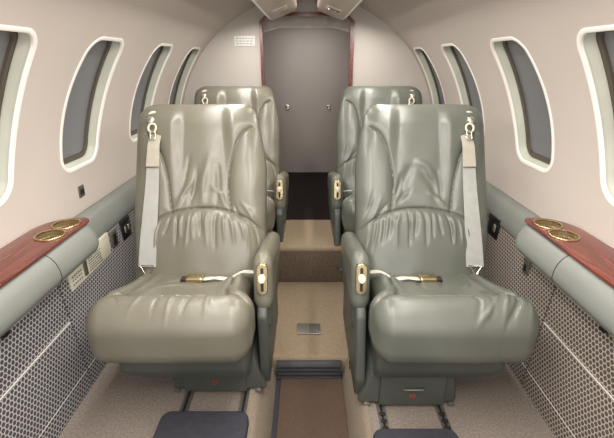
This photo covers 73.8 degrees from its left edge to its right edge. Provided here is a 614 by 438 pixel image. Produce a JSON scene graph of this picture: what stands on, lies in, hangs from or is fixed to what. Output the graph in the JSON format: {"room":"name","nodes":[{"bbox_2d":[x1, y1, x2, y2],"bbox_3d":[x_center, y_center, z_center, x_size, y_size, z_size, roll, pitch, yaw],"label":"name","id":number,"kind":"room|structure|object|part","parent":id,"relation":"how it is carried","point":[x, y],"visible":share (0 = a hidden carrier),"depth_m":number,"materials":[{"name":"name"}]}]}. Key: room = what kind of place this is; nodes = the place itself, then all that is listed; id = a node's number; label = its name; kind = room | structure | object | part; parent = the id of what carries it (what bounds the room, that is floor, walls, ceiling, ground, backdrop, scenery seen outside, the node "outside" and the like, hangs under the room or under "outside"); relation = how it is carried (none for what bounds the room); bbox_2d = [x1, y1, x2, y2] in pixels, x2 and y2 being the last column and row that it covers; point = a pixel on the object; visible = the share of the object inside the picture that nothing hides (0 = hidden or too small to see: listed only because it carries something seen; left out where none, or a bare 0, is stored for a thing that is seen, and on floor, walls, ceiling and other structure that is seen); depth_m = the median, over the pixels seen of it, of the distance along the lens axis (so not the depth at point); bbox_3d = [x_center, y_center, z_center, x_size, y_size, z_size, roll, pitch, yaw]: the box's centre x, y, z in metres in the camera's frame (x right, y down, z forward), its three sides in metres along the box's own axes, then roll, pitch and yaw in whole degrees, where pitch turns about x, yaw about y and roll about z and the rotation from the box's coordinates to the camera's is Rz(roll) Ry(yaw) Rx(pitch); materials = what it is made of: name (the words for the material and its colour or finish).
{"room":"aircraft cabin","nodes":[
{"label":"aircraft cabin","id":0,"kind":"room"},
{"bbox_2d":[0,0,213,437],"bbox_3d":[-0.728,-0.048,1.231,0.344,1.197,3.030,0,21,0],"label":"wall","id":1,"kind":"structure","parent":0,"point":[48,365],"depth_m":1.18,"materials":[{"name":"plastic"}]},
{"bbox_2d":[0,25,37,206],"bbox_3d":[-0.720,-0.202,0.908,0.218,0.428,0.298,0,21,0],"label":"window","id":2,"kind":"structure","parent":1,"relation":"in","point":[18,45],"depth_m":1.00,"materials":[{"name":"white plastic"}]},
{"bbox_3d":[-0.744,-0.215,0.903,0.165,0.380,0.225,0,21,0],"label":"pane","id":3,"kind":"part","parent":2,"relation":"part of","materials":[{"name":"grey glass"}]},
{"bbox_3d":[-0.738,-0.213,0.904,0.181,0.405,0.257,0,21,0],"label":"frame","id":4,"kind":"part","parent":2,"relation":"part of","materials":[{"name":"white plastic"}]},
{"bbox_3d":[-0.739,0.612,0.606,0.093,0.420,1.386,0,21,0],"label":"fabric panel","id":5,"kind":"part","parent":1,"relation":"part of","materials":[{"name":"grey fabric"}]},
{"bbox_2d":[0,176,135,336],"bbox_3d":[-0.719,0.063,1.264,0.154,0.131,3.010,0,21,0],"label":"ledge","id":6,"kind":"object","parent":1,"relation":"attached to","point":[36,262],"visible":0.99,"depth_m":1.08,"materials":[{"name":"plastic"}]},
{"bbox_2d":[0,326,12,338],"bbox_3d":[-0.719,0.252,0.956,0.035,0.053,0.040,0,21,0],"label":"clip","id":7,"kind":"object","parent":6,"relation":"attached to","point":[7,333],"visible":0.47,"depth_m":0.96,"materials":[{"name":"black plastic"}]},
{"bbox_2d":[78,184,84,197],"bbox_3d":[-0.799,-0.099,1.447,0.010,0.040,0.034,1,21,0],"label":"wall socket","id":8,"kind":"object","parent":1,"relation":"attached to","point":[81,190],"visible":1,"depth_m":1.44,"materials":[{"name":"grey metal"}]},
{"bbox_2d":[67,233,110,291],"bbox_3d":[-0.724,0.136,1.362,0.022,0.084,0.270,0,21,0],"label":"control panel","id":9,"kind":"object","parent":1,"relation":"attached to","point":[89,265],"visible":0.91,"depth_m":1.36,"materials":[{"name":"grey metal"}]},
{"bbox_2d":[60,37,123,172],"bbox_3d":[-0.720,-0.380,1.365,0.218,0.428,0.276,0,21,0],"label":"window","id":10,"kind":"structure","parent":1,"relation":"in","point":[83,108],"depth_m":1.41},
{"bbox_3d":[-0.744,-0.393,1.360,0.165,0.380,0.203,0,21,0],"label":"pane","id":11,"kind":"part","parent":10,"relation":"part of","materials":[{"name":"grey glass"}]},
{"bbox_3d":[-0.739,0.066,2.011,0.093,0.420,1.618,0,21,0],"label":"fabric panel","id":12,"kind":"part","parent":1,"relation":"part of","materials":[{"name":"grey fabric"}]},
{"bbox_2d":[108,229,118,248],"bbox_3d":[-0.725,0.074,1.527,0.020,0.065,0.048,0,21,0],"label":"jack plate","id":13,"kind":"object","parent":1,"relation":"attached to","point":[112,234],"visible":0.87,"depth_m":1.52,"materials":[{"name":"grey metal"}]},
{"bbox_2d":[113,232,117,244],"bbox_3d":[-0.725,0.074,1.527,0.020,0.045,0.023,0,21,0],"label":"socket","id":14,"kind":"object","parent":13,"relation":"attached to","point":[115,238],"depth_m":1.53,"materials":[{"name":"black plastic"}]},
{"bbox_2d":[119,215,131,240],"bbox_3d":[-0.724,0.035,1.626,0.022,0.080,0.075,0,21,0],"label":"switch panel","id":15,"kind":"object","parent":1,"relation":"attached to","point":[125,227],"visible":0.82,"depth_m":1.61,"materials":[{"name":"black plastic"}]},
{"bbox_2d":[129,43,172,142],"bbox_3d":[-0.720,-0.575,1.869,0.218,0.428,0.276,0,21,0],"label":"window","id":16,"kind":"structure","parent":1,"relation":"in","point":[144,94],"depth_m":1.92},
{"bbox_3d":[-0.744,-0.589,1.863,0.165,0.380,0.203,0,21,0],"label":"pane","id":17,"kind":"part","parent":16,"relation":"part of","materials":[{"name":"grey glass"}]},
{"bbox_3d":[-0.738,-0.586,1.864,0.181,0.405,0.235,0,21,0],"label":"frame","id":18,"kind":"part","parent":16,"relation":"part of","materials":[{"name":"white plastic"}]},
{"bbox_2d":[168,47,199,103],"bbox_3d":[-0.720,-0.764,2.356,0.218,0.428,0.270,0,21,0],"label":"window","id":19,"kind":"structure","parent":1,"relation":"in","point":[177,90],"depth_m":2.42,"materials":[{"name":"white plastic"}]},
{"bbox_3d":[-0.744,-0.778,2.350,0.165,0.380,0.197,0,21,0],"label":"pane","id":20,"kind":"part","parent":19,"relation":"part of","materials":[{"name":"grey glass"}]},
{"bbox_3d":[-0.738,-0.775,2.351,0.181,0.405,0.229,0,21,0],"label":"frame","id":21,"kind":"part","parent":19,"relation":"part of","materials":[{"name":"white plastic"}]},
{"bbox_2d":[58,172,555,437],"bbox_3d":[0.000,0.438,1.726,1.600,0.393,3.600,0,21,0],"label":"floor","id":22,"kind":"structure","parent":0,"point":[309,392],"depth_m":1.35,"materials":[{"name":"grey carpet"}]},
{"bbox_2d":[85,104,279,391],"bbox_3d":[-0.361,0.075,1.370,0.519,0.824,0.796,0,21,0],"label":"passenger seat","id":23,"kind":"object","parent":22,"relation":"on","point":[200,308],"visible":1,"depth_m":1.40,"materials":[{"name":"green leather"}]},
{"bbox_3d":[-0.544,-0.295,1.442,0.023,0.031,0.018,0,21,0],"label":"latch plate","id":24,"kind":"part","parent":23,"relation":"part of","materials":[{"name":"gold metal"}]},
{"bbox_2d":[85,273,254,363],"bbox_3d":[-0.365,0.226,1.274,0.435,0.192,0.508,0,21,0],"label":"seat cushion","id":25,"kind":"object","parent":23,"relation":"on","point":[154,318],"depth_m":1.05,"materials":[{"name":"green leather"}]},
{"bbox_3d":[-0.385,-0.069,1.506,0.472,0.654,0.439,0,21,0],"label":"seat","id":26,"kind":"part","parent":23,"relation":"part of","materials":[{"name":"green leather"}]},
{"bbox_3d":[-0.285,0.475,1.289,0.194,0.116,0.062,0,21,0],"label":"drawer","id":27,"kind":"part","parent":23,"relation":"part of","materials":[{"name":"grey plastic"}]},
{"bbox_3d":[-0.131,0.175,1.197,0.033,0.092,0.029,0,21,0],"label":"lever plate","id":28,"kind":"part","parent":23,"relation":"part of","materials":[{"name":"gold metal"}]},
{"bbox_3d":[-0.131,0.174,1.185,0.023,0.026,0.017,0,21,0],"label":"lever knob","id":29,"kind":"part","parent":23,"relation":"part of","materials":[{"name":"beige plastic"}]},
{"bbox_3d":[-0.131,0.128,1.379,0.058,0.171,0.402,0,21,0],"label":"armrest","id":30,"kind":"part","parent":23,"relation":"part of","materials":[{"name":"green leather"}]},
{"bbox_2d":[179,391,194,410],"bbox_3d":[-0.368,0.514,1.369,0.024,0.010,2.780,0,21,0],"label":"track","id":31,"kind":"object","parent":22,"relation":"on","point":[188,397],"visible":0.02,"depth_m":1.25,"materials":[{"name":"metal"}]},
{"bbox_2d":[153,411,248,437],"bbox_3d":[-0.290,0.674,0.906,0.250,0.032,0.600,0,21,0],"label":"pad","id":32,"kind":"object","parent":22,"relation":"on","point":[173,424],"visible":1,"depth_m":1.13,"materials":[{"name":"grey fabric"}]},
{"bbox_2d":[194,86,288,241],"bbox_3d":[-0.361,-0.239,2.122,0.519,0.824,0.796,0,21,0],"label":"passenger seat","id":33,"kind":"object","parent":22,"relation":"on","point":[261,99],"visible":0.29,"depth_m":2.21,"materials":[{"name":"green leather"}]},
{"bbox_3d":[-0.385,-0.383,2.258,0.472,0.654,0.439,0,21,0],"label":"seat","id":34,"kind":"part","parent":33,"relation":"part of","materials":[{"name":"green leather"}]},
{"bbox_2d":[267,193,275,232],"bbox_3d":[-0.365,-0.088,2.027,0.435,0.192,0.508,0,21,0],"label":"seat cushion","id":35,"kind":"object","parent":33,"relation":"on","point":[271,197],"depth_m":1.83,"materials":[{"name":"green leather"}]},
{"bbox_3d":[-0.131,-0.139,1.950,0.033,0.092,0.029,0,21,0],"label":"lever plate","id":36,"kind":"part","parent":33,"relation":"part of","materials":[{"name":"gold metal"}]},
{"bbox_3d":[-0.131,-0.186,2.131,0.058,0.171,0.402,0,21,0],"label":"armrest","id":37,"kind":"part","parent":33,"relation":"part of","materials":[{"name":"green leather"}]},
{"bbox_2d":[239,388,250,412],"bbox_3d":[-0.192,0.514,1.369,0.024,0.010,2.780,0,21,0],"label":"track","id":38,"kind":"object","parent":22,"relation":"on","point":[243,405],"visible":0.02,"depth_m":1.25,"materials":[{"name":"metal"}]},
{"bbox_2d":[297,323,320,334],"bbox_3d":[0.007,0.450,1.677,0.096,0.006,0.072,0,21,0],"label":"floor vent","id":39,"kind":"object","parent":22,"relation":"in","point":[302,328],"visible":1,"depth_m":1.67,"materials":[{"name":"grey metal"}]},
{"bbox_2d":[328,86,421,270],"bbox_3d":[0.376,-0.239,2.122,0.519,0.824,0.796,0,21,0],"label":"passenger seat","id":40,"kind":"object","parent":22,"relation":"on","point":[356,100],"visible":0.41,"depth_m":2.20,"materials":[{"name":"grey leather"}]},
{"bbox_3d":[0.145,-0.186,2.131,0.058,0.171,0.402,0,21,0],"label":"armrest","id":41,"kind":"part","parent":40,"relation":"part of","materials":[{"name":"grey leather"}]},
{"bbox_3d":[0.145,-0.139,1.950,0.033,0.092,0.029,0,21,0],"label":"lever plate","id":42,"kind":"part","parent":40,"relation":"part of","materials":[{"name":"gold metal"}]},
{"bbox_2d":[341,191,354,232],"bbox_3d":[0.380,-0.088,2.027,0.435,0.192,0.508,0,21,0],"label":"seat cushion","id":43,"kind":"object","parent":40,"relation":"on","point":[347,197],"depth_m":1.82,"materials":[{"name":"grey leather"}]},
{"bbox_3d":[0.399,-0.383,2.258,0.472,0.654,0.438,0,21,0],"label":"seat","id":44,"kind":"part","parent":40,"relation":"part of","materials":[{"name":"grey leather"}]},
{"bbox_2d":[375,401,389,428],"bbox_3d":[0.222,0.525,1.341,0.024,0.010,2.720,0,21,0],"label":"track","id":45,"kind":"object","parent":22,"relation":"on","point":[383,421],"visible":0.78,"depth_m":1.20,"materials":[{"name":"metal"}]},
{"bbox_2d":[373,429,458,437],"bbox_3d":[0.293,0.695,0.850,0.230,0.032,0.600,0,21,0],"label":"pad","id":46,"kind":"object","parent":22,"relation":"on","point":[381,433],"visible":1,"depth_m":1.10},
{"bbox_2d":[341,104,539,405],"bbox_3d":[0.390,0.075,1.370,0.519,0.824,0.796,0,21,0],"label":"passenger seat","id":47,"kind":"object","parent":22,"relation":"on","point":[421,311],"visible":1,"depth_m":1.39,"materials":[{"name":"grey leather"}]},
{"bbox_3d":[0.159,0.128,1.379,0.058,0.171,0.402,0,21,0],"label":"armrest","id":48,"kind":"part","parent":47,"relation":"part of","materials":[{"name":"grey leather"}]},
{"bbox_3d":[0.159,0.175,1.197,0.033,0.092,0.029,0,21,0],"label":"lever plate","id":49,"kind":"part","parent":47,"relation":"part of","materials":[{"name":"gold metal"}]},
{"bbox_3d":[0.159,0.174,1.185,0.023,0.026,0.017,0,21,0],"label":"lever knob","id":50,"kind":"part","parent":47,"relation":"part of","materials":[{"name":"beige plastic"}]},
{"bbox_3d":[0.313,0.495,1.238,0.194,0.116,0.062,0,21,0],"label":"drawer","id":51,"kind":"part","parent":47,"relation":"part of","materials":[{"name":"grey plastic"}]},
{"bbox_3d":[0.313,0.499,1.199,0.066,0.006,0.012,0,21,0],"label":"drawer pull","id":52,"kind":"part","parent":47,"relation":"part of","materials":[{"name":"grey metal"}]},
{"bbox_3d":[0.413,-0.069,1.506,0.472,0.654,0.438,0,21,0],"label":"seat","id":53,"kind":"part","parent":47,"relation":"part of","materials":[{"name":"grey leather"}]},
{"bbox_2d":[368,273,539,363],"bbox_3d":[0.394,0.226,1.274,0.435,0.192,0.508,0,21,0],"label":"seat cushion","id":54,"kind":"object","parent":47,"relation":"on","point":[414,318],"depth_m":1.05,"materials":[{"name":"grey leather"}]},
{"bbox_3d":[0.572,-0.295,1.442,0.023,0.031,0.018,0,21,0],"label":"latch plate","id":55,"kind":"part","parent":47,"relation":"part of","materials":[{"name":"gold metal"}]},
{"bbox_2d":[434,405,452,430],"bbox_3d":[0.398,0.525,1.341,0.024,0.010,2.720,0,21,0],"label":"track","id":56,"kind":"object","parent":22,"relation":"on","point":[444,422],"visible":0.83,"depth_m":1.20,"materials":[{"name":"metal"}]},
{"bbox_2d":[184,0,429,103],"bbox_3d":[0.000,-0.584,2.648,1.600,1.530,0.040,0,21,0],"label":"wall","id":57,"kind":"structure","parent":0,"point":[381,57],"depth_m":2.48,"materials":[{"name":"beige plastic"}]},
{"bbox_2d":[234,36,254,45],"bbox_3d":[-0.372,-1.060,2.438,0.124,0.056,0.006,0,21,0],"label":"placard","id":58,"kind":"object","parent":57,"relation":"attached to","point":[238,40],"visible":1,"depth_m":2.44},
{"bbox_2d":[259,12,354,86],"bbox_3d":[0.000,-0.635,2.630,0.560,1.239,0.067,0,21,0],"label":"door frame","id":59,"kind":"structure","parent":57,"relation":"attached to","point":[293,14],"depth_m":2.43,"materials":[{"name":"brown wood"}]},
{"bbox_2d":[61,0,552,36],"bbox_3d":[0.000,-0.690,0.982,1.250,0.324,3.030,0,21,0],"label":"ceiling","id":60,"kind":"structure","parent":0,"point":[204,17],"depth_m":1.64,"materials":[{"name":"beige plastic"}]},
{"bbox_2d":[252,0,297,19],"bbox_3d":[-0.143,-0.677,0.963,0.183,0.165,2.985,0,21,0],"label":"panel","id":61,"kind":"object","parent":60,"relation":"attached to","point":[272,9],"visible":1,"depth_m":1.86,"materials":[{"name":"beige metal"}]},
{"bbox_3d":[-0.127,-0.986,1.924,0.075,0.006,0.115,-19,20,7],"label":"lamp plate","id":62,"kind":"part","parent":61,"relation":"part of","materials":[{"name":"beige plastic"}]},
{"bbox_2d":[316,0,361,19],"bbox_3d":[0.143,-0.677,0.963,0.183,0.165,2.985,0,21,0],"label":"panel","id":63,"kind":"object","parent":60,"relation":"attached to","point":[339,9],"visible":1,"depth_m":1.86,"materials":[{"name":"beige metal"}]},
{"bbox_3d":[0.127,-0.986,1.924,0.075,0.006,0.115,19,20,-7],"label":"lamp plate","id":64,"kind":"part","parent":63,"relation":"part of","materials":[{"name":"metal"}]},
{"bbox_2d":[400,0,613,437],"bbox_3d":[0.728,-0.048,1.231,0.344,1.197,3.030,0,21,0],"label":"wall","id":65,"kind":"structure","parent":0,"point":[568,376],"depth_m":1.18,"materials":[{"name":"plastic"}]},
{"bbox_2d":[414,47,445,103],"bbox_3d":[0.720,-0.764,2.356,0.218,0.428,0.270,0,21,0],"label":"window","id":66,"kind":"structure","parent":65,"relation":"in","point":[436,90],"depth_m":2.42,"materials":[{"name":"white plastic"}]},
{"bbox_3d":[0.738,-0.775,2.351,0.181,0.405,0.229,0,21,0],"label":"frame","id":67,"kind":"part","parent":66,"relation":"part of","materials":[{"name":"white plastic"}]},
{"bbox_3d":[0.744,-0.778,2.350,0.165,0.380,0.197,0,21,0],"label":"pane","id":68,"kind":"part","parent":66,"relation":"part of","materials":[{"name":"grey glass"}]},
{"bbox_2d":[441,43,484,135],"bbox_3d":[0.720,-0.575,1.869,0.218,0.428,0.276,0,21,0],"label":"window","id":69,"kind":"structure","parent":65,"relation":"in","point":[469,94],"depth_m":1.91,"materials":[{"name":"white plastic"}]},
{"bbox_3d":[0.738,-0.586,1.864,0.181,0.405,0.235,0,21,0],"label":"frame","id":70,"kind":"part","parent":69,"relation":"part of","materials":[{"name":"white plastic"}]},
{"bbox_3d":[0.744,-0.589,1.863,0.165,0.380,0.203,0,21,0],"label":"pane","id":71,"kind":"part","parent":69,"relation":"part of","materials":[{"name":"grey glass"}]},
{"bbox_2d":[487,213,500,239],"bbox_3d":[0.726,0.029,1.583,0.022,0.080,0.090,0,21,0],"label":"switch panel","id":72,"kind":"object","parent":65,"relation":"attached to","point":[493,227],"visible":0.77,"depth_m":1.57,"materials":[{"name":"black plastic"}]},
{"bbox_3d":[0.739,0.066,2.011,0.093,0.420,1.618,0,21,0],"label":"fabric panel","id":73,"kind":"part","parent":65,"relation":"part of","materials":[{"name":"grey fabric"}]},
{"bbox_2d":[490,37,553,172],"bbox_3d":[0.720,-0.380,1.365,0.218,0.428,0.276,0,21,0],"label":"window","id":74,"kind":"structure","parent":65,"relation":"in","point":[531,114],"depth_m":1.41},
{"bbox_3d":[0.744,-0.393,1.360,0.165,0.380,0.203,0,21,0],"label":"pane","id":75,"kind":"part","parent":74,"relation":"part of","materials":[{"name":"grey glass"}]},
{"bbox_2d":[522,258,531,274],"bbox_3d":[0.722,0.156,1.337,0.023,0.050,0.030,0,21,0],"label":"wall socket","id":76,"kind":"object","parent":65,"relation":"attached to","point":[527,264],"depth_m":1.33,"materials":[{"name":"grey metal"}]},
{"bbox_2d":[486,181,613,336],"bbox_3d":[0.719,0.063,1.264,0.154,0.131,3.010,0,21,0],"label":"ledge","id":77,"kind":"object","parent":65,"relation":"attached to","point":[577,262],"visible":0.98,"depth_m":1.08,"materials":[{"name":"leather"}]},
{"bbox_2d":[596,322,607,332],"bbox_3d":[0.719,0.245,0.975,0.035,0.053,0.040,0,21,0],"label":"clip","id":78,"kind":"object","parent":77,"relation":"attached to","point":[600,328],"visible":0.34,"depth_m":0.98,"materials":[{"name":"black plastic"}]},
{"bbox_3d":[0.739,0.612,0.606,0.093,0.420,1.386,0,21,0],"label":"fabric panel","id":79,"kind":"part","parent":65,"relation":"part of","materials":[{"name":"grey fabric"}]},
{"bbox_2d":[576,25,613,206],"bbox_3d":[0.720,-0.202,0.908,0.218,0.428,0.298,0,21,0],"label":"window","id":80,"kind":"structure","parent":65,"relation":"in","point":[595,45],"depth_m":1.00,"materials":[{"name":"white plastic"}]},
{"bbox_3d":[0.738,-0.213,0.904,0.181,0.405,0.257,0,21,0],"label":"frame","id":81,"kind":"part","parent":80,"relation":"part of","materials":[{"name":"white plastic"}]},
{"bbox_3d":[0.744,-0.215,0.903,0.165,0.380,0.225,0,21,0],"label":"pane","id":82,"kind":"part","parent":80,"relation":"part of","materials":[{"name":"grey glass"}]},
{"bbox_3d":[0.000,-0.819,2.879,0.680,1.200,0.560,0,21,0],"label":"wall","id":83,"kind":"structure","parent":0,"visible":0},
{"bbox_2d":[264,27,348,171],"bbox_3d":[0.000,-0.907,3.092,0.620,1.130,0.048,0,21,0],"label":"door","id":84,"kind":"structure","parent":83,"relation":"in","point":[306,69],"depth_m":3.05,"materials":[{"name":"laminate"}]},
{"bbox_2d":[263,17,349,31],"bbox_3d":[0.000,-1.255,2.624,0.610,0.121,0.078,0,21,0],"label":"valance","id":85,"kind":"object","parent":83,"relation":"attached to","point":[281,22],"visible":0.48,"depth_m":2.60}
]}

